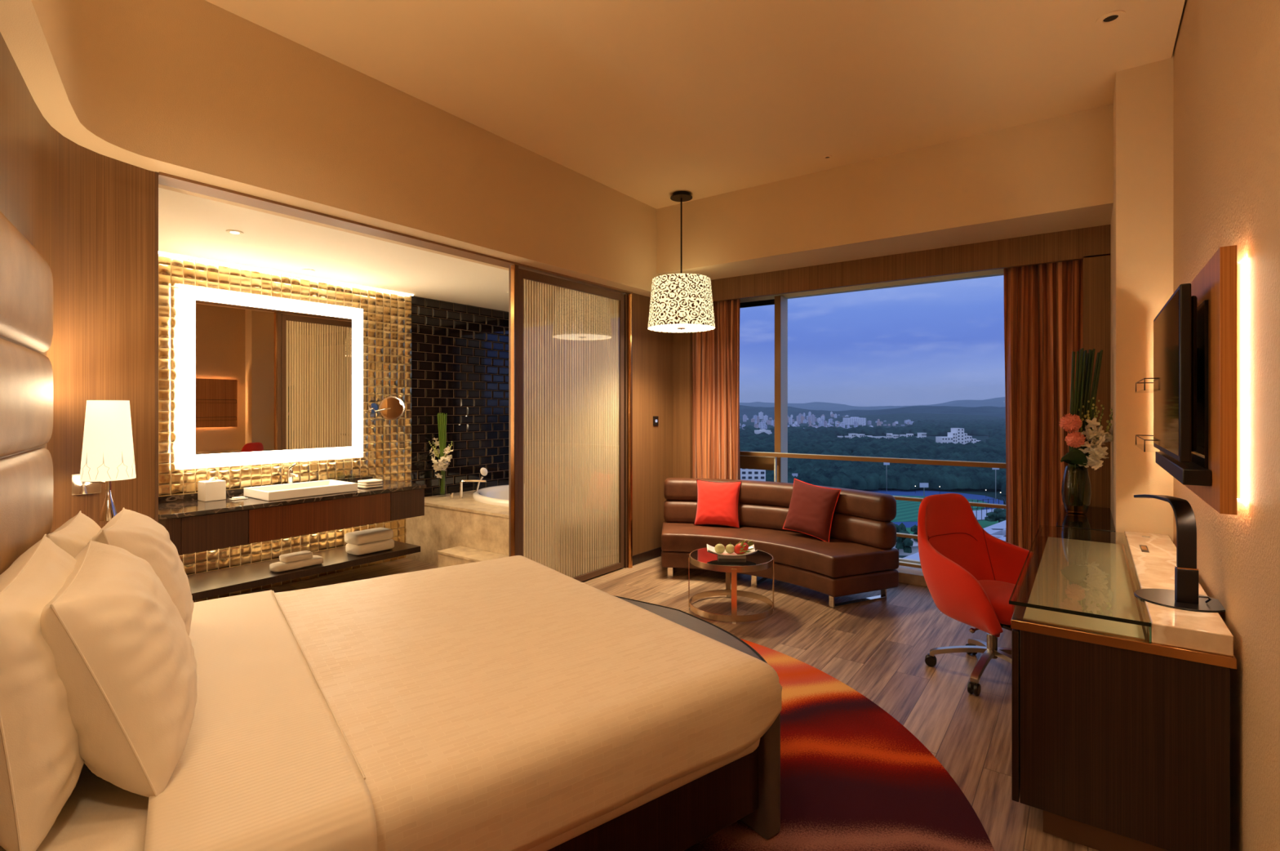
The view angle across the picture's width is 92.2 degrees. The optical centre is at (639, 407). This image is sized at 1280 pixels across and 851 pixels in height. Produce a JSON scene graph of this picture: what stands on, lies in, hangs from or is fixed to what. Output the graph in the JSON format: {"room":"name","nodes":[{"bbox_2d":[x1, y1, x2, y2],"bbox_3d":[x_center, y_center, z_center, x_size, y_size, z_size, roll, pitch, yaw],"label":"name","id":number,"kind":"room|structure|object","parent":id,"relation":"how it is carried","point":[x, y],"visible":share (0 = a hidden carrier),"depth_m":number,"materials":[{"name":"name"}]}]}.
{"room":"hotel room","nodes":[
{"label":"hotel room","id":0,"kind":"room"},
{"bbox_2d":[0,31,155,533],"bbox_3d":[-1.259,0.186,0.865,0.486,2.427,4.197,0,0,-32],"label":"wall","id":1,"kind":"structure","parent":0,"point":[89,214],"depth_m":2.43,"materials":[{"name":"brown wood"}]},
{"bbox_2d":[71,400,136,520],"bbox_3d":[-2.060,0.197,2.361,0.272,0.453,0.171,0,0,36],"label":"wall lamp","id":2,"kind":"object","parent":1,"relation":"attached to","point":[108,449],"visible":0.95,"depth_m":2.29,"materials":[{"name":"fabric"}]},
{"bbox_2d":[155,171,158,522],"bbox_3d":[-2.108,0.186,2.684,0.016,2.427,0.011,0,0,36],"label":"trim","id":3,"kind":"structure","parent":1,"relation":"attached to","point":[156,172],"depth_m":2.68,"materials":[{"name":"wood"}]},
{"bbox_2d":[158,187,509,311],"bbox_3d":[-1.798,-1.133,5.017,2.090,0.135,4.400,0,0,36],"label":"ceiling","id":4,"kind":"structure","parent":0,"point":[189,225],"depth_m":4.27,"materials":[{"name":"beige paint"}]},
{"bbox_2d":[226,229,243,234],"bbox_3d":[-2.449,-1.062,3.723,0.090,0.006,0.090,0,0,36],"label":"recessed light","id":5,"kind":"object","parent":4,"relation":"in","point":[230,231],"visible":1,"depth_m":3.71,"materials":[{"name":"beige paint"}]},
{"bbox_2d":[158,255,509,601],"bbox_3d":[-2.506,0.100,5.532,0.238,2.600,4.400,0,0,36],"label":"wall","id":6,"kind":"structure","parent":0,"point":[195,268],"depth_m":5.45,"materials":[{"name":"gold tile"}]},
{"bbox_2d":[158,475,373,503],"bbox_3d":[-2.878,0.627,4.764,0.016,0.045,1.720,0,0,36],"label":"backsplash","id":7,"kind":"structure","parent":6,"relation":"attached to","point":[173,498],"depth_m":4.36,"materials":[{"name":"metal"}]},
{"bbox_2d":[178,284,363,469],"bbox_3d":[-2.824,-0.218,4.833,0.043,1.290,1.342,0,0,36],"label":"mirror","id":8,"kind":"object","parent":6,"relation":"attached to","point":[263,379],"visible":1,"depth_m":4.72,"materials":[{"name":"grey mirror"}]},
{"bbox_2d":[158,253,411,602],"bbox_3d":[-2.874,0.168,4.807,0.013,2.460,2.460,0,0,36],"label":"tile","id":9,"kind":"structure","parent":6,"relation":"attached to","point":[163,394],"depth_m":5.05,"materials":[{"name":"yellow glass"}]},
{"bbox_2d":[158,475,426,555],"bbox_3d":[-2.602,0.758,4.653,0.593,0.307,1.865,0,0,36],"label":"vanity","id":10,"kind":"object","parent":9,"relation":"attached to","point":[193,525],"depth_m":4.31,"materials":[{"name":"wood"}]},
{"bbox_2d":[197,476,226,501],"bbox_3d":[-3.033,0.567,4.364,0.130,0.164,0.130,0,0,36],"label":"tissue box","id":11,"kind":"object","parent":10,"relation":"on","point":[212,489],"visible":1,"depth_m":4.32,"materials":[{"name":"white plastic"}]},
{"bbox_2d":[228,496,248,500],"bbox_3d":[-2.867,0.642,4.397,0.070,0.016,0.100,0,0,36],"label":"soap dish","id":12,"kind":"object","parent":10,"relation":"on","point":[235,497],"visible":1,"depth_m":4.38,"materials":[{"name":"white ceramic"}]},
{"bbox_2d":[286,462,297,483],"bbox_3d":[-2.715,0.540,4.819,0.143,0.220,0.044,0,0,36],"label":"faucet","id":13,"kind":"object","parent":10,"relation":"on","point":[290,473],"visible":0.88,"depth_m":4.83,"materials":[{"name":"silver metal"}]},
{"bbox_2d":[244,479,357,501],"bbox_3d":[-2.564,0.617,4.678,0.410,0.064,0.650,0,0,36],"label":"basin","id":14,"kind":"object","parent":10,"relation":"in","point":[311,488],"visible":1,"depth_m":4.62,"materials":[{"name":"white ceramic"}]},
{"bbox_2d":[357,484,382,488],"bbox_3d":[-2.220,0.639,5.058,0.144,0.021,0.170,0,0,36],"label":"washcloth","id":15,"kind":"object","parent":10,"relation":"on","point":[379,485],"visible":0.77,"depth_m":5.00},
{"bbox_2d":[357,481,382,485],"bbox_3d":[-2.219,0.620,5.060,0.144,0.021,0.166,0,0,36],"label":"washcloth","id":16,"kind":"object","parent":15,"relation":"on","point":[379,482],"visible":0.84,"depth_m":5.01,"materials":[{"name":"fabric"}]},
{"bbox_2d":[357,478,382,483],"bbox_3d":[-2.217,0.600,5.061,0.144,0.021,0.162,0,0,36],"label":"washcloth","id":17,"kind":"object","parent":16,"relation":"on","point":[372,480],"visible":1,"depth_m":5.02,"materials":[{"name":"fabric"}]},
{"bbox_2d":[158,252,413,295],"bbox_3d":[-2.857,-1.058,4.780,0.015,0.007,2.470,0,0,36],"label":"trim","id":18,"kind":"structure","parent":6,"relation":"attached to","point":[158,252],"depth_m":4.81,"materials":[{"name":"white"}]},
{"bbox_2d":[186,540,420,600],"bbox_3d":[-2.616,1.206,4.697,0.518,0.048,1.800,0,0,36],"label":"shelf","id":19,"kind":"object","parent":6,"relation":"attached to","point":[218,582],"visible":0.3,"depth_m":4.46,"materials":[{"name":"brown wood"}]},
{"bbox_2d":[269,555,323,572],"bbox_3d":[-2.547,1.154,4.573,0.143,0.056,0.360,0,0,36],"label":"hand towel","id":20,"kind":"object","parent":19,"relation":"on","point":[277,566],"visible":0.88,"depth_m":4.50,"materials":[{"name":"fabric"}]},
{"bbox_2d":[279,550,312,562],"bbox_3d":[-2.551,1.101,4.569,0.124,0.052,0.210,0,0,36],"label":"towel","id":21,"kind":"object","parent":20,"relation":"on","point":[304,554],"visible":1,"depth_m":4.53,"materials":[{"name":"fabric"}]},
{"bbox_2d":[345,538,394,555],"bbox_3d":[-2.228,1.138,5.089,0.213,0.086,0.350,0,0,36],"label":"bath towel","id":22,"kind":"object","parent":19,"relation":"on","point":[367,548],"visible":0.84,"depth_m":4.99,"materials":[{"name":"fabric"}]},
{"bbox_2d":[344,527,393,544],"bbox_3d":[-2.233,1.053,5.080,0.213,0.086,0.350,0,0,36],"label":"bath towel","id":23,"kind":"object","parent":22,"relation":"on","point":[372,535],"visible":1,"depth_m":5.00,"materials":[{"name":"fabric"}]},
{"bbox_2d":[367,395,404,420],"bbox_3d":[-2.253,0.000,5.452,0.306,0.216,0.123,0,0,0],"label":"mirror","id":24,"kind":"object","parent":6,"relation":"attached to","point":[391,407],"visible":1,"depth_m":5.47,"materials":[{"name":"silver metal"}]},
{"bbox_2d":[381,397,403,417],"bbox_3d":[-2.203,0.000,5.472,0.186,0.186,0.001,0,0,-19],"label":"mirror glass","id":25,"kind":"object","parent":24,"relation":"attached to","point":[391,407],"depth_m":5.47,"materials":[{"name":"silver metal"}]},
{"bbox_2d":[632,293,673,555],"bbox_3d":[0.077,0.186,5.784,0.120,2.427,0.695,0,0,36],"label":"wall","id":26,"kind":"structure","parent":0,"point":[652,350],"depth_m":5.70,"materials":[{"name":"brown wood"}]},
{"bbox_2d":[158,171,632,293],"bbox_3d":[-1.132,-1.020,4.107,0.138,0.013,3.439,0,0,36],"label":"trim","id":27,"kind":"structure","parent":26,"relation":"attached to","point":[165,179],"depth_m":3.37,"materials":[{"name":"brown"}]},
{"bbox_2d":[518,268,624,581],"bbox_3d":[-0.520,0.197,4.895,0.050,2.383,1.235,0,0,36],"label":"door","id":28,"kind":"structure","parent":26,"relation":"in","point":[571,334],"depth_m":4.86,"materials":[{"name":"beige glass"}]},
{"bbox_2d":[622,292,629,568],"bbox_3d":[-0.133,0.195,5.453,0.090,2.410,0.093,0,0,36],"label":"trim","id":29,"kind":"structure","parent":26,"relation":"attached to","point":[624,293],"depth_m":5.40,"materials":[{"name":"wood"}]},
{"bbox_2d":[627,293,632,568],"bbox_3d":[-0.088,0.200,5.412,0.044,2.400,0.044,0,0,36],"label":"trim","id":30,"kind":"structure","parent":26,"relation":"attached to","point":[629,295],"depth_m":5.39,"materials":[{"name":"wood"}]},
{"bbox_2d":[632,546,662,565],"bbox_3d":[0.127,1.357,5.741,0.012,0.085,0.685,0,0,36],"label":"baseboard","id":31,"kind":"structure","parent":26,"relation":"attached to","point":[642,557],"depth_m":5.64,"materials":[{"name":"brown wood"}]},
{"bbox_2d":[653,415,658,425],"bbox_3d":[0.148,0.120,5.769,0.014,0.090,0.075,0,0,36],"label":"thermostat","id":32,"kind":"object","parent":26,"relation":"attached to","point":[655,419],"visible":1,"depth_m":5.76,"materials":[{"name":"black plastic"}]},
{"bbox_2d":[232,555,1097,850],"bbox_3d":[-0.647,1.460,3.191,6.000,0.120,6.400,0,0,36],"label":"floor","id":33,"kind":"structure","parent":0,"point":[878,648],"depth_m":3.50,"materials":[{"name":"brown wood"}]},
{"bbox_2d":[405,484,509,565],"bbox_3d":[-1.015,1.100,5.892,1.763,0.600,1.615,0,0,36],"label":"bathtub","id":34,"kind":"object","parent":33,"relation":"on","point":[480,519],"visible":0.25,"depth_m":5.41,"materials":[{"name":"beige stone"}]},
{"bbox_2d":[438,470,446,496],"bbox_3d":[-1.916,0.733,5.968,0.072,0.245,0.072,0,0,36],"label":"glass vase","id":35,"kind":"object","parent":34,"relation":"on","point":[445,470],"visible":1,"depth_m":5.97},
{"bbox_2d":[428,412,453,493],"bbox_3d":[-1.916,0.438,5.948,0.217,0.790,0.234,0,0,-28],"label":"orchid arrangement","id":36,"kind":"object","parent":35,"relation":"in","point":[442,464],"visible":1,"depth_m":5.95,"materials":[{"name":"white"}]},
{"bbox_2d":[449,479,486,498],"bbox_3d":[-1.621,0.766,5.818,0.353,0.178,0.050,0,0,2],"label":"spout","id":37,"kind":"object","parent":34,"relation":"on","point":[451,494],"visible":1,"depth_m":5.82,"materials":[{"name":"silver metal"}]},
{"bbox_2d":[475,466,487,491],"bbox_3d":[-1.532,0.713,5.936,0.127,0.284,0.084,0,0,36],"label":"shower","id":38,"kind":"object","parent":34,"relation":"on","point":[483,471],"visible":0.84,"depth_m":5.92,"materials":[{"name":"silver metal"}]},
{"bbox_2d":[472,484,509,506],"bbox_3d":[-0.914,1.012,5.883,1.519,0.425,1.182,0,0,36],"label":"basin","id":39,"kind":"object","parent":34,"relation":"in","point":[495,495],"depth_m":5.99,"materials":[{"name":"white ceramic"}]},
{"bbox_2d":[437,545,509,567],"bbox_3d":[-1.243,1.290,4.918,0.905,0.221,0.232,0,0,36],"label":"step","id":40,"kind":"structure","parent":33,"relation":"on","point":[457,555],"depth_m":4.99,"materials":[{"name":"beige stone"}]},
{"bbox_2d":[509,264,518,556],"bbox_3d":[-0.897,0.193,4.375,0.062,2.414,0.038,0,0,36],"label":"trim","id":41,"kind":"structure","parent":33,"relation":"on","point":[516,265],"depth_m":4.37,"materials":[{"name":"wood"}]},
{"bbox_2d":[688,546,773,623],"bbox_3d":[0.633,1.214,4.288,0.576,0.373,0.576,0,0,36],"label":"coffee table","id":42,"kind":"object","parent":33,"relation":"on","point":[761,560],"visible":0.85,"depth_m":4.13,"materials":[{"name":"black"}]},
{"bbox_2d":[706,543,757,559],"bbox_3d":[0.630,0.991,4.241,0.332,0.074,0.172,0,0,3],"label":"fruit plate","id":43,"kind":"object","parent":42,"relation":"on","point":[725,554],"visible":0.71,"depth_m":4.20,"materials":[{"name":"white ceramic"}]},
{"bbox_2d":[714,542,724,553],"bbox_3d":[0.550,0.964,4.245,0.072,0.076,0.072,0,0,36],"label":"guava","id":44,"kind":"object","parent":43,"relation":"on","point":[719,548],"visible":1,"depth_m":4.22,"materials":[{"name":"beige"}]},
{"bbox_2d":[725,542,734,553],"bbox_3d":[0.622,0.966,4.246,0.068,0.072,0.068,0,0,36],"label":"guava","id":45,"kind":"object","parent":43,"relation":"on","point":[730,548],"visible":1,"depth_m":4.22,"materials":[{"name":"beige"}]},
{"bbox_2d":[733,538,753,554],"bbox_3d":[0.717,0.952,4.230,0.146,0.109,0.096,0,0,-1],"label":"dragon fruit","id":46,"kind":"object","parent":43,"relation":"on","point":[742,548],"visible":0.97,"depth_m":4.21,"materials":[{"name":"red food"}]},
{"bbox_2d":[661,477,898,608],"bbox_3d":[0.992,1.018,4.993,2.060,0.765,0.870,0,0,36],"label":"sofa","id":47,"kind":"object","parent":33,"relation":"on","point":[860,556],"visible":0.73,"depth_m":4.72,"materials":[{"name":"brown leather"}]},
{"bbox_2d":[693,479,742,528],"bbox_3d":[0.679,0.833,5.383,0.406,0.396,0.167,0,0,20],"label":"throw cushion","id":48,"kind":"object","parent":47,"relation":"on","point":[717,502],"visible":1,"depth_m":5.33,"materials":[{"name":"red fabric"}]},
{"bbox_2d":[661,520,898,577],"bbox_3d":[0.983,1.103,4.985,2.042,0.149,0.831,0,0,36],"label":"seat cushion","id":49,"kind":"object","parent":47,"relation":"on","point":[840,557],"depth_m":4.66,"materials":[{"name":"brown leather"}]},
{"bbox_2d":[782,478,841,542],"bbox_3d":[1.362,0.808,4.902,0.171,0.463,0.473,0,0,-43],"label":"throw cushion","id":50,"kind":"object","parent":47,"relation":"on","point":[811,508],"visible":1,"depth_m":4.84,"materials":[{"name":"red fabric"}]},
{"bbox_2d":[684,637,994,850],"bbox_3d":[-0.261,1.393,2.336,2.930,0.011,3.275,0,0,36],"label":"round rug","id":51,"kind":"object","parent":33,"relation":"on","point":[853,777],"visible":0.27,"depth_m":2.27,"materials":[{"name":"carpet"}]},
{"bbox_2d":[0,210,780,850],"bbox_3d":[-0.619,0.458,2.093,2.298,1.885,2.190,0,0,-37],"label":"bed","id":52,"kind":"object","parent":51,"relation":"on","point":[98,814],"visible":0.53,"depth_m":1.70,"materials":[{"name":"beige"}]},
{"bbox_2d":[0,533,84,850],"bbox_3d":[-1.325,0.578,1.351,0.215,0.502,0.700,0,0,-37],"label":"pillow","id":53,"kind":"object","parent":52,"relation":"on","point":[42,763],"visible":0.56,"depth_m":1.14,"materials":[{"name":"beige fabric"}]},
{"bbox_2d":[46,510,101,557],"bbox_3d":[-1.724,0.580,1.886,0.200,0.494,0.634,0,0,-37],"label":"pillow","id":54,"kind":"object","parent":52,"relation":"on","point":[74,534],"visible":0.16,"depth_m":1.79,"materials":[{"name":"beige fabric"}]},
{"bbox_2d":[274,555,782,850],"bbox_3d":[-0.645,0.921,2.309,1.368,0.244,1.873,0,0,-37],"label":"duvet","id":55,"kind":"object","parent":52,"relation":"on","point":[517,702],"visible":0.89,"depth_m":1.77,"materials":[{"name":"fabric"}]},
{"bbox_2d":[144,589,377,850],"bbox_3d":[-1.228,0.924,1.872,0.370,0.272,1.901,0,0,-37],"label":"sheet","id":56,"kind":"object","parent":55,"relation":"on","point":[266,762],"visible":0.89,"depth_m":1.40,"materials":[{"name":"fabric"}]},
{"bbox_2d":[40,538,197,796],"bbox_3d":[-1.244,0.583,1.474,0.302,0.450,0.673,0,0,-37],"label":"pillow","id":57,"kind":"object","parent":56,"relation":"on","point":[120,645],"visible":0.79,"depth_m":1.26,"materials":[{"name":"beige fabric"}]},
{"bbox_2d":[87,506,194,635],"bbox_3d":[-1.621,0.575,2.003,0.279,0.475,0.658,0,0,-37],"label":"pillow","id":58,"kind":"object","parent":56,"relation":"on","point":[139,534],"visible":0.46,"depth_m":1.89,"materials":[{"name":"beige fabric"}]},
{"bbox_2d":[896,564,927,586],"bbox_3d":[1.888,1.359,5.316,3.240,0.083,0.380,0,0,36],"label":"window sill","id":59,"kind":"structure","parent":33,"relation":"on","point":[907,575],"depth_m":4.91,"materials":[{"name":"wood"}]},
{"bbox_2d":[917,493,1033,695],"bbox_3d":[1.839,0.943,3.220,0.649,0.914,0.644,0,0,-24],"label":"desk chair","id":60,"kind":"object","parent":33,"relation":"on","point":[971,574],"visible":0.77,"depth_m":3.32,"materials":[{"name":"red fabric"}]},
{"bbox_2d":[1056,504,1115,542],"bbox_3d":[2.654,1.022,3.668,0.257,0.757,0.915,0,0,36],"label":"base cabinet","id":61,"kind":"object","parent":33,"relation":"on","point":[1097,524],"visible":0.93,"depth_m":3.40,"materials":[{"name":"brown wood"}]},
{"bbox_2d":[1061,465,1091,514],"bbox_3d":[2.659,0.498,3.754,0.151,0.290,0.151,0,0,36],"label":"flower vase","id":62,"kind":"object","parent":61,"relation":"on","point":[1065,465],"visible":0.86,"depth_m":3.75,"materials":[{"name":"clear glass"}]},
{"bbox_2d":[1058,347,1112,506],"bbox_3d":[2.694,0.116,3.704,0.314,0.956,0.234,0,0,23],"label":"flower arrangement","id":63,"kind":"object","parent":62,"relation":"in","point":[1081,422],"visible":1,"depth_m":3.72,"materials":[{"name":"green"}]},
{"bbox_2d":[1008,525,1236,850],"bbox_3d":[1.956,1.021,2.584,0.552,0.758,1.719,0,0,36],"label":"desk","id":64,"kind":"object","parent":33,"relation":"on","point":[1121,700],"visible":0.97,"depth_m":1.92,"materials":[{"name":"brown wood"}]},
{"bbox_2d":[1133,493,1225,612],"bbox_3d":[1.880,0.476,2.160,0.242,0.333,0.497,0,0,36],"label":"desk lamp","id":65,"kind":"object","parent":64,"relation":"on","point":[1185,596],"visible":0.95,"depth_m":2.02,"materials":[{"name":"black metal"}]},
{"bbox_2d":[204,0,1185,208],"bbox_3d":[0.096,-1.795,2.490,3.461,0.030,4.940,0,0,36],"label":"ceiling","id":66,"kind":"structure","parent":0,"point":[648,101],"depth_m":3.23,"materials":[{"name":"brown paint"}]},
{"bbox_2d":[647,191,715,332],"bbox_3d":[0.344,-1.215,5.123,0.560,1.130,0.560,0,0,-33],"label":"pendant lamp","id":67,"kind":"object","parent":66,"relation":"hanging from","point":[681,302],"visible":1,"depth_m":4.91,"materials":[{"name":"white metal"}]},
{"bbox_2d":[648,324,714,332],"bbox_3d":[0.344,-0.669,5.123,0.552,0.006,0.552,0,0,36],"label":"diffuser","id":68,"kind":"object","parent":67,"relation":"attached to","point":[656,327],"depth_m":5.16,"materials":[{"name":"beige"}]},
{"bbox_2d":[656,103,1113,279],"bbox_3d":[1.682,-1.515,4.860,3.240,0.630,0.760,0,0,36],"label":"wall","id":69,"kind":"structure","parent":66,"relation":"attached to","point":[1055,174],"depth_m":4.29,"materials":[{"name":"beige paint"}]},
{"bbox_2d":[1095,9,1125,26],"bbox_3d":[2.148,-1.777,2.810,0.110,0.006,0.110,0,0,36],"label":"recessed light","id":70,"kind":"object","parent":66,"relation":"in","point":[1112,17],"visible":1,"depth_m":2.81,"materials":[{"name":"brown paint"}]},
{"bbox_2d":[1111,52,1173,543],"bbox_3d":[2.936,-0.220,3.627,0.241,3.240,1.080,0,0,36],"label":"wall column","id":71,"kind":"structure","parent":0,"point":[1142,218],"depth_m":3.21,"materials":[{"name":"paint"}]},
{"bbox_2d":[1135,377,1153,392],"bbox_3d":[2.340,-0.101,2.811,0.096,0.052,0.580,0,0,36],"label":"glass shelf","id":72,"kind":"object","parent":71,"relation":"attached to","point":[1144,390],"visible":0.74,"depth_m":2.80,"materials":[{"name":"clear glass"}]},
{"bbox_2d":[1173,0,1279,850],"bbox_3d":[1.580,-0.240,1.448,0.150,3.280,6.200,0,0,36],"label":"wall","id":73,"kind":"structure","parent":0,"point":[1226,53],"depth_m":1.68,"materials":[{"name":"beige paint"}]},
{"bbox_2d":[0,0,659,297],"bbox_3d":[-1.091,-1.429,2.678,2.746,0.803,7.066,0,0,3],"label":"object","id":74,"kind":"structure","parent":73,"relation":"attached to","point":[200,91],"depth_m":3.01,"materials":[{"name":"beige paint"}]},
{"bbox_2d":[1160,244,1246,515],"bbox_3d":[2.093,-0.075,2.342,0.071,0.720,1.720,0,0,36],"label":"panel","id":75,"kind":"object","parent":73,"relation":"attached to","point":[1220,287],"visible":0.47,"depth_m":1.68,"materials":[{"name":"brown wood"}]},
{"bbox_2d":[1135,434,1159,451],"bbox_3d":[2.340,0.159,2.811,0.096,0.052,0.580,0,0,36],"label":"glass shelf","id":76,"kind":"object","parent":75,"relation":"attached to","point":[1144,447],"visible":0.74,"depth_m":2.79,"materials":[{"name":"clear glass"}]},
{"bbox_2d":[1153,283,1197,462],"bbox_3d":[1.882,-0.103,2.158,0.070,0.526,0.896,0,0,36],"label":"television","id":77,"kind":"object","parent":75,"relation":"attached to","point":[1175,326],"visible":1,"depth_m":1.87,"materials":[{"name":"black plastic"}]},
{"bbox_2d":[1155,451,1211,485],"bbox_3d":[1.876,0.201,2.146,0.062,0.046,0.902,0,0,36],"label":"soundbar","id":78,"kind":"object","parent":75,"relation":"attached to","point":[1188,473],"visible":0.84,"depth_m":1.84,"materials":[{"name":"black plastic"}]},
{"bbox_3d":[1.917,0.025,5.314,3.750,2.750,0.650,0,0,36],"label":"wall window","id":79,"kind":"structure","parent":0,"visible":0},
{"bbox_2d":[692,298,740,479],"bbox_3d":[0.703,0.159,5.867,0.580,2.459,0.098,0,0,36],"label":"curtain","id":80,"kind":"object","parent":79,"relation":"hanging from","point":[715,352],"visible":0.56,"depth_m":5.84,"materials":[{"name":"orange fabric"}]},
{"bbox_2d":[739,268,1006,568],"bbox_3d":[1.947,0.108,5.397,3.240,2.417,0.260,0,0,36],"label":"window","id":81,"kind":"structure","parent":79,"relation":"attached to","point":[777,461],"depth_m":5.81,"materials":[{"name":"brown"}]},
{"bbox_2d":[673,224,1111,508],"bbox_3d":[1.702,0.100,5.043,3.420,2.600,0.040,0,0,36],"label":"window frame","id":82,"kind":"structure","parent":79,"relation":"attached to","point":[1077,243],"depth_m":4.52,"materials":[{"name":"brown wood"}]},
{"bbox_2d":[1004,259,1083,551],"bbox_3d":[2.841,0.159,4.323,0.493,2.459,0.098,0,0,36],"label":"curtain","id":83,"kind":"object","parent":79,"relation":"hanging from","point":[1043,303],"visible":0.56,"depth_m":4.34,"materials":[{"name":"orange fabric"}]},
{"label":"outside","id":84,"kind":"structure","parent":0,"visible":0},
{"bbox_2d":[739,417,1006,557],"bbox_3d":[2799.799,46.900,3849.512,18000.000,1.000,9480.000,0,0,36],"label":"ground","id":85,"kind":"structure","parent":84,"point":[988,492],"depth_m":952.03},
{"bbox_2d":[740,468,765,480],"bbox_3d":[54.351,38.116,302.865,12.591,22.568,14.600,0,0,0],"label":"apartment building","id":86,"kind":"structure","parent":85,"relation":"on","point":[745,473],"depth_m":295.86,"materials":[{"name":"white"}]},
{"bbox_2d":[754,429,770,434],"bbox_3d":[195.560,42.145,983.040,22.341,16.511,15.639,0,0,-6],"label":"block","id":87,"kind":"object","parent":85,"relation":"on","point":[759,431],"visible":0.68,"depth_m":975.80,"materials":[{"name":"white"}]},
{"bbox_2d":[810,413,815,422],"bbox_3d":[529.052,34.480,1884.897,11.600,31.840,8.120,0,0,-6],"label":"tower block","id":88,"kind":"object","parent":85,"relation":"on","point":[812,416],"visible":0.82,"depth_m":1881.14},
{"bbox_2d":[843,417,866,424],"bbox_3d":[597.680,37.503,1716.562,50.890,25.793,35.623,0,0,-6],"label":"block","id":89,"kind":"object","parent":85,"relation":"on","point":[848,420],"visible":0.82,"depth_m":1699.67,"materials":[{"name":"concrete"}]},
{"bbox_2d":[739,404,1005,418],"bbox_3d":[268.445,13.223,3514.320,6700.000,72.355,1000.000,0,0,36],"label":"hills","id":90,"kind":"structure","parent":85,"relation":"on","point":[750,411],"depth_m":2695.59,"materials":[{"name":"plant"}]},
{"bbox_2d":[739,396,1005,410],"bbox_3d":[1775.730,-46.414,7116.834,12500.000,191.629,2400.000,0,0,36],"label":"hills","id":91,"kind":"structure","parent":85,"relation":"on","point":[996,402],"depth_m":6143.22,"materials":[{"name":"plant"}]},
{"bbox_2d":[739,417,1006,494],"bbox_3d":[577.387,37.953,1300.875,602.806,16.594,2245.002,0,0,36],"label":"forest canopy","id":92,"kind":"object","parent":85,"relation":"on","point":[822,440],"visible":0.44,"depth_m":520.72,"materials":[{"name":"green plant"}]},
{"bbox_2d":[809,413,1005,422],"bbox_3d":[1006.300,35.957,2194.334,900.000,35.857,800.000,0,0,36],"label":"distant hills","id":93,"kind":"structure","parent":85,"relation":"on","point":[900,417],"depth_m":2034.24,"materials":[{"name":"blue plant"}]},
{"bbox_2d":[916,432,926,438],"bbox_3d":[422.987,43.254,924.119,9.061,12.292,9.600,0,0,-16],"label":"building","id":94,"kind":"structure","parent":85,"relation":"on","point":[922,435],"depth_m":920.04,"materials":[{"name":"white"}]},
{"bbox_2d":[861,489,1003,527],"bbox_3d":[122.815,46.195,296.125,92.012,0.390,128.347,0,0,36],"label":"sports field","id":95,"kind":"structure","parent":85,"relation":"on","point":[907,511],"depth_m":302.36,"materials":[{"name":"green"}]},
{"bbox_2d":[920,482,928,497],"bbox_3d":[142.885,42.029,309.788,3.691,8.742,2.875,0,0,36],"label":"floodlight mast","id":96,"kind":"object","parent":95,"relation":"on","point":[923,485],"visible":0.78,"depth_m":309.53,"materials":[{"name":"grey metal"}]},
{"bbox_2d":[968,497,1006,519],"bbox_3d":[151.349,43.650,268.441,16.416,5.100,42.706,0,0,36],"label":"building","id":97,"kind":"structure","parent":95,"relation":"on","point":[980,514],"depth_m":271.04,"materials":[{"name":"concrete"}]},
{"bbox_2d":[906,520,998,533],"bbox_3d":[119.450,46.300,238.682,50.581,0.200,76.016,0,0,36],"label":"lawn","id":98,"kind":"structure","parent":85,"relation":"on","point":[984,523],"depth_m":245.88,"materials":[{"name":"green"}]},
{"bbox_2d":[984,507,1005,522],"bbox_3d":[138.133,42.244,236.208,10.051,8.312,10.864,0,0,36],"label":"tree","id":99,"kind":"object","parent":98,"relation":"on","point":[999,514],"visible":0.7,"depth_m":234.56,"materials":[{"name":"green plant"}]},
{"bbox_2d":[935,427,980,444],"bbox_3d":[362.347,36.105,692.898,52.505,27.032,20.100,0,0,0],"label":"stepped building","id":100,"kind":"structure","parent":85,"relation":"on","point":[957,435],"depth_m":686.39,"materials":[{"name":"white"}]},
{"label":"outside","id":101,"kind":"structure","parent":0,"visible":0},
{"bbox_2d":[893,537,918,555],"bbox_3d":[72.405,36.700,166.862,12.400,5.400,12.400,0,0,36],"label":"pavilion","id":102,"kind":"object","parent":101,"point":[915,545],"visible":0.19,"depth_m":164.27,"materials":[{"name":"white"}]},
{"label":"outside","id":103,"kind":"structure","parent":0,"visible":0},
{"bbox_2d":[902,520,1005,559],"bbox_3d":[71.138,28.150,129.645,24.865,5.500,108.468,0,0,36],"label":"terrace","id":104,"kind":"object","parent":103,"point":[997,530],"visible":0.08,"depth_m":127.94,"materials":[{"name":"grey concrete"}]},
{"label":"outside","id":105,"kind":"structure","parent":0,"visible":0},
{"bbox_2d":[894,522,913,552],"bbox_3d":[68.850,34.929,163.497,7.539,8.942,6.600,0,0,36],"label":"tree","id":106,"kind":"object","parent":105,"point":[908,542],"visible":0.52,"depth_m":161.21,"materials":[{"name":"green plant"}]},
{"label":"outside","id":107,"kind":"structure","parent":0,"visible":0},
{"bbox_2d":[910,524,917,541],"bbox_3d":[76.059,35.153,164.208,6.638,8.493,5.972,0,0,36],"label":"tree","id":108,"kind":"object","parent":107,"point":[914,528],"visible":0.08,"depth_m":163.63,"materials":[{"name":"green plant"}]},
{"bbox_3d":[-0.524,0.100,6.675,2.100,2.600,0.220,0,0,36],"label":"wall","id":109,"kind":"structure","parent":0,"visible":0},
{"bbox_2d":[411,295,509,496],"bbox_3d":[-1.715,-0.059,6.448,0.011,2.009,1.544,0,0,36],"label":"tile","id":110,"kind":"structure","parent":109,"relation":"attached to","point":[427,410],"depth_m":6.29,"materials":[{"name":"black tile"}]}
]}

